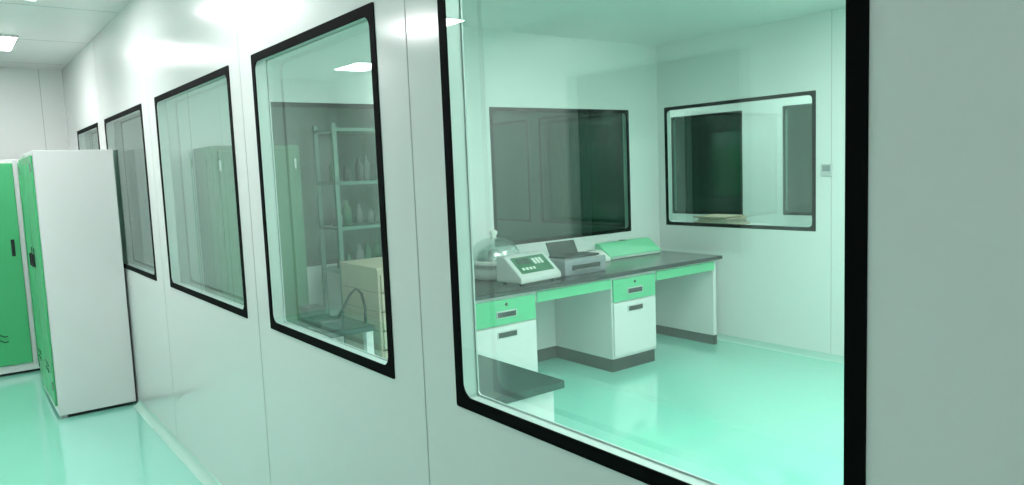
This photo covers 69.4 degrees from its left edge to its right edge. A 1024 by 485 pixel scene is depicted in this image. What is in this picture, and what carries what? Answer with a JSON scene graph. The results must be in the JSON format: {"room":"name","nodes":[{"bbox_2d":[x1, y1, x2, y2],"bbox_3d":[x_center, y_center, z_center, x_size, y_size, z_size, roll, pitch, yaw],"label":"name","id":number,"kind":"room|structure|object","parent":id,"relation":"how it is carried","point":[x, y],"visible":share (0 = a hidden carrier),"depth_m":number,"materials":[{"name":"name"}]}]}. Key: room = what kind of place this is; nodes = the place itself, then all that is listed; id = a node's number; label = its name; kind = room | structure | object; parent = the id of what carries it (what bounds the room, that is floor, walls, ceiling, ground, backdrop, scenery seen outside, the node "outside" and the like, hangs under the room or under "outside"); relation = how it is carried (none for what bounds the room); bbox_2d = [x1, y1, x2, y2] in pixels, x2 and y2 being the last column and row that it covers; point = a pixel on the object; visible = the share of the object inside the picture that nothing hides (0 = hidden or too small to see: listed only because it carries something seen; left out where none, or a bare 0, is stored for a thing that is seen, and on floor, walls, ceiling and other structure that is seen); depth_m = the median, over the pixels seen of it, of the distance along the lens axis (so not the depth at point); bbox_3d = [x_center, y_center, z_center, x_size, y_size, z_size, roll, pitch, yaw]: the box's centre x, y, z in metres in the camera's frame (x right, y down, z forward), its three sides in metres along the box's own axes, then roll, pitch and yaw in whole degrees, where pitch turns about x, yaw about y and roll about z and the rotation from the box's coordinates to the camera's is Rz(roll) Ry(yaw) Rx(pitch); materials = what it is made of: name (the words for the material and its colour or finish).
{"room":"laboratory corridor","nodes":[
{"label":"laboratory corridor","id":0,"kind":"room"},
{"bbox_2d":[0,67,380,271],"bbox_3d":[-3.432,-0.356,7.449,7.050,2.620,0.102,-7,7,-37],"label":"wall","id":1,"kind":"structure","parent":0,"point":[290,125],"depth_m":7.26,"materials":[{"name":"white paint"}]},
{"bbox_2d":[166,21,659,315],"bbox_3d":[-0.336,-0.298,5.625,4.270,2.620,0.052,-7,7,-37],"label":"wall","id":2,"kind":"structure","parent":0,"point":[503,68],"depth_m":5.66,"materials":[{"name":"white paint"}]},
{"bbox_2d":[271,102,380,266],"bbox_3d":[-1.237,-0.387,4.922,1.182,1.062,0.056,-7,7,-37],"label":"window","id":3,"kind":"structure","parent":2,"relation":"in","point":[273,104],"depth_m":4.87,"materials":[{"name":"metal"}]},
{"bbox_2d":[489,107,630,246],"bbox_3d":[0.436,-0.573,6.202,1.532,1.082,0.056,-7,7,-37],"label":"window","id":4,"kind":"structure","parent":2,"relation":"in","point":[625,113],"depth_m":6.26,"materials":[{"name":"metal"}]},
{"bbox_2d":[0,333,843,484],"bbox_3d":[1.272,1.114,4.541,10.700,0.100,11.700,-7,7,-37],"label":"floor","id":5,"kind":"structure","parent":0,"point":[724,412],"depth_m":4.60,"materials":[{"name":"green"}]},
{"bbox_2d":[0,159,39,376],"bbox_3d":[-4.231,0.194,6.404,0.920,1.800,0.534,-7,7,-37],"label":"storage cabinet","id":6,"kind":"object","parent":5,"relation":"on","point":[19,353],"visible":0.42,"depth_m":6.16,"materials":[{"name":"green metal"}]},
{"bbox_2d":[18,149,135,418],"bbox_3d":[-3.190,0.253,5.387,0.504,1.800,0.940,-7,7,-37],"label":"storage cabinet","id":7,"kind":"object","parent":5,"relation":"on","point":[70,202],"visible":1,"depth_m":5.03,"materials":[{"name":"white metal"}]},
{"bbox_2d":[193,145,308,322],"bbox_3d":[-1.511,0.306,4.439,0.525,1.750,0.394,-7,7,-37],"label":"storage cabinet","id":8,"kind":"object","parent":5,"relation":"on","point":[214,171],"visible":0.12,"depth_m":4.29,"materials":[{"name":"green paint"}]},
{"bbox_2d":[291,315,374,353],"bbox_3d":[-1.012,0.824,4.085,0.390,0.750,0.440,-7,7,-37],"label":"laboratory bench","id":9,"kind":"object","parent":5,"relation":"on","point":[350,326],"visible":0.18,"depth_m":3.99,"materials":[{"name":"grey"}]},
{"bbox_2d":[300,287,366,331],"bbox_3d":[-0.985,0.342,4.029,0.253,0.217,0.368,-7,7,-37],"label":"power adapter","id":10,"kind":"object","parent":9,"relation":"on","point":[314,316],"visible":1,"depth_m":3.94,"materials":[{"name":"plastic"}]},
{"bbox_2d":[312,123,381,343],"bbox_3d":[-0.968,0.178,4.846,0.460,1.880,0.300,-7,7,-37],"label":"metal shelf","id":11,"kind":"object","parent":5,"relation":"on","point":[364,174],"visible":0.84,"depth_m":4.74,"materials":[{"name":"grey metal"}]},
{"bbox_2d":[339,257,387,358],"bbox_3d":[-0.627,0.625,4.370,0.556,1.058,0.478,-7,7,-37],"label":"dresser","id":12,"kind":"object","parent":5,"relation":"on","point":[366,275],"visible":0.12,"depth_m":4.12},
{"bbox_2d":[387,354,564,421],"bbox_3d":[-0.294,0.902,2.861,0.670,0.780,0.780,-7,7,-37],"label":"laboratory bench","id":13,"kind":"object","parent":5,"relation":"on","point":[530,391],"visible":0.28,"depth_m":2.70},
{"bbox_2d":[474,250,721,371],"bbox_3d":[0.463,0.592,5.759,2.750,0.760,0.790,-7,7,-37],"label":"laboratory bench","id":14,"kind":"object","parent":5,"relation":"on","point":[610,319],"visible":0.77,"depth_m":5.70,"materials":[{"name":"plastic"}]},
{"bbox_2d":[473,229,519,279],"bbox_3d":[-0.131,0.081,5.474,0.414,0.359,0.414,-7,7,-37],"label":"jar","id":15,"kind":"object","parent":14,"relation":"on","point":[485,267],"visible":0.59,"depth_m":5.37,"materials":[{"name":"glass"}]},
{"bbox_2d":[496,251,560,284],"bbox_3d":[0.121,0.178,5.251,0.400,0.190,0.250,-8,8,-43],"label":"laboratory balance","id":16,"kind":"object","parent":14,"relation":"on","point":[523,268],"visible":1,"depth_m":5.17,"materials":[{"name":"plastic"}]},
{"bbox_2d":[545,240,605,276],"bbox_3d":[0.479,0.110,5.589,0.420,0.230,0.294,-7,7,-37],"label":"printer","id":17,"kind":"object","parent":14,"relation":"on","point":[565,256],"visible":0.97,"depth_m":5.54,"materials":[{"name":"grey plastic"}]},
{"bbox_2d":[579,250,610,261],"bbox_3d":[0.644,0.118,6.152,0.300,0.090,0.200,-7,7,-37],"label":"meter","id":18,"kind":"object","parent":14,"relation":"on","point":[608,258],"visible":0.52,"depth_m":6.18,"materials":[{"name":"plastic"}]},
{"bbox_2d":[595,237,660,259],"bbox_3d":[1.020,0.048,6.476,0.640,0.134,0.189,-7,7,-37],"label":"instrument case","id":19,"kind":"object","parent":14,"relation":"on","point":[619,249],"visible":0.88,"depth_m":6.43,"materials":[{"name":"plastic"}]},
{"bbox_2d":[672,220,771,225],"bbox_3d":[1.965,0.257,7.802,0.700,0.900,1.300,-7,7,-37],"label":"side table","id":20,"kind":"object","parent":5,"relation":"on","point":[672,220],"visible":0.06,"depth_m":7.58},
{"bbox_2d":[693,214,750,224],"bbox_3d":[2.099,-0.218,7.431,0.348,0.106,0.452,-7,7,-37],"label":"folded cloths","id":21,"kind":"object","parent":20,"relation":"on","point":[710,218],"visible":0.81,"depth_m":7.33,"materials":[{"name":"beige fabric"}]},
{"bbox_2d":[0,0,845,69],"bbox_3d":[1.163,-1.590,4.270,10.700,0.101,11.700,-7,7,-37],"label":"ceiling","id":22,"kind":"structure","parent":0,"point":[51,33],"depth_m":5.26,"materials":[{"name":"white paint"}]},
{"bbox_2d":[0,34,18,50],"bbox_3d":[-3.743,-1.434,5.286,0.324,0.021,0.604,-7,7,-37],"label":"ceiling light","id":23,"kind":"object","parent":22,"relation":"attached to","point":[7,41],"depth_m":5.25,"materials":[{"name":"white plastic"}]},
{"bbox_2d":[61,0,1023,484],"bbox_3d":[-0.707,0.021,2.588,0.052,2.620,10.950,-7,7,-37],"label":"wall","id":24,"kind":"structure","parent":0,"point":[255,403],"depth_m":1.88,"materials":[{"name":"white paint"}]},
{"bbox_2d":[77,123,99,149],"bbox_3d":[-3.377,-0.405,6.014,0.056,1.052,1.042,-7,7,-37],"label":"window","id":25,"kind":"structure","parent":24,"relation":"in","point":[81,133],"depth_m":6.30,"materials":[{"name":"metal"}]},
{"bbox_2d":[104,103,156,280],"bbox_3d":[-2.506,-0.328,4.888,0.056,1.052,1.232,-7,7,-37],"label":"window","id":26,"kind":"structure","parent":24,"relation":"in","point":[108,122],"depth_m":5.12,"materials":[{"name":"metal"}]},
{"bbox_2d":[133,399,221,484],"bbox_3d":[-0.006,1.367,1.799,0.045,0.045,8.700,-7,7,-37],"label":"baseboard","id":27,"kind":"structure","parent":24,"relation":"attached to","point":[195,466],"depth_m":4.33,"materials":[{"name":"white"}]},
{"bbox_2d":[154,65,247,317],"bbox_3d":[-1.520,-0.240,3.612,0.056,1.052,1.322,-7,7,-37],"label":"window","id":28,"kind":"structure","parent":24,"relation":"in","point":[159,101],"depth_m":4.06,"materials":[{"name":"metal"}]},
{"bbox_2d":[251,2,394,378],"bbox_3d":[-0.641,-0.161,2.474,0.056,1.052,1.002,-7,7,-37],"label":"window","id":29,"kind":"structure","parent":24,"relation":"in","point":[259,60],"depth_m":2.64,"materials":[{"name":"metal"}]},
{"bbox_2d":[437,0,869,484],"bbox_3d":[0.179,-0.088,1.414,0.056,1.052,1.037,-7,7,-37],"label":"window","id":30,"kind":"structure","parent":24,"relation":"in","point":[642,468],"depth_m":1.44,"materials":[{"name":"metal"}]},
{"bbox_2d":[493,111,624,242],"bbox_3d":[0.362,-0.587,8.239,0.050,2.620,3.260,-7,7,-37],"label":"wall","id":31,"kind":"structure","parent":0,"point":[510,230],"depth_m":8.32,"materials":[{"name":"grey paint"}]},
{"bbox_2d":[493,119,530,221],"bbox_3d":[-0.077,-0.840,8.775,0.056,1.162,0.962,-7,7,-37],"label":"window","id":32,"kind":"structure","parent":31,"relation":"in","point":[511,149],"depth_m":8.62,"materials":[{"name":"glass"}]},
{"bbox_2d":[538,113,624,226],"bbox_3d":[0.732,-0.767,7.728,0.056,1.162,1.312,-7,7,-37],"label":"window","id":33,"kind":"structure","parent":31,"relation":"in","point":[581,154],"depth_m":7.68,"materials":[{"name":"glass"}]},
{"bbox_2d":[670,95,811,226],"bbox_3d":[4.213,-0.553,6.351,0.050,2.620,10.950,-7,7,-37],"label":"wall","id":34,"kind":"structure","parent":0,"point":[762,120],"depth_m":8.15,"materials":[{"name":"white paint"}]},
{"bbox_2d":[671,110,742,214],"bbox_3d":[2.312,-0.926,8.780,0.056,1.182,1.022,-7,7,-37],"label":"window","id":35,"kind":"structure","parent":34,"relation":"in","point":[673,139],"depth_m":8.95,"materials":[{"name":"metal"}]},
{"bbox_2d":[783,103,811,215],"bbox_3d":[3.288,-0.849,7.515,0.056,1.162,1.162,-7,7,-37],"label":"window","id":36,"kind":"structure","parent":34,"relation":"in","point":[785,146],"depth_m":7.94,"materials":[{"name":"metal"}]},
{"bbox_2d":[675,106,811,212],"bbox_3d":[5.261,-0.676,7.153,0.100,2.620,10.950,-7,7,-37],"label":"wall","id":37,"kind":"structure","parent":0,"point":[708,147],"depth_m":10.12,"materials":[{"name":"grey paint"}]},
{"bbox_2d":[656,8,845,355],"bbox_3d":[3.705,-0.289,3.914,0.052,2.620,7.690,-7,7,-37],"label":"wall room","id":38,"kind":"structure","parent":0,"point":[781,287],"depth_m":5.93,"materials":[{"name":"white paint"}]},
{"bbox_2d":[664,90,815,231],"bbox_3d":[1.883,-0.660,6.239,0.056,1.072,1.482,-7,7,-37],"label":"window","id":39,"kind":"structure","parent":38,"relation":"in","point":[812,94],"depth_m":6.20,"materials":[{"name":"metal"}]},
{"bbox_2d":[717,333,843,363],"bbox_3d":[3.261,0.954,4.606,0.045,0.045,6.090,-7,7,-37],"label":"baseboard","id":40,"kind":"structure","parent":38,"relation":"attached to","point":[760,344],"depth_m":6.00,"materials":[{"name":"metal"}]},
{"bbox_2d":[821,164,832,175],"bbox_3d":[2.367,-0.547,5.570,0.015,0.090,0.090,-7,7,-37],"label":"wall switch","id":41,"kind":"object","parent":38,"relation":"attached to","point":[826,169],"depth_m":5.56,"materials":[{"name":"white plastic"}]}
]}

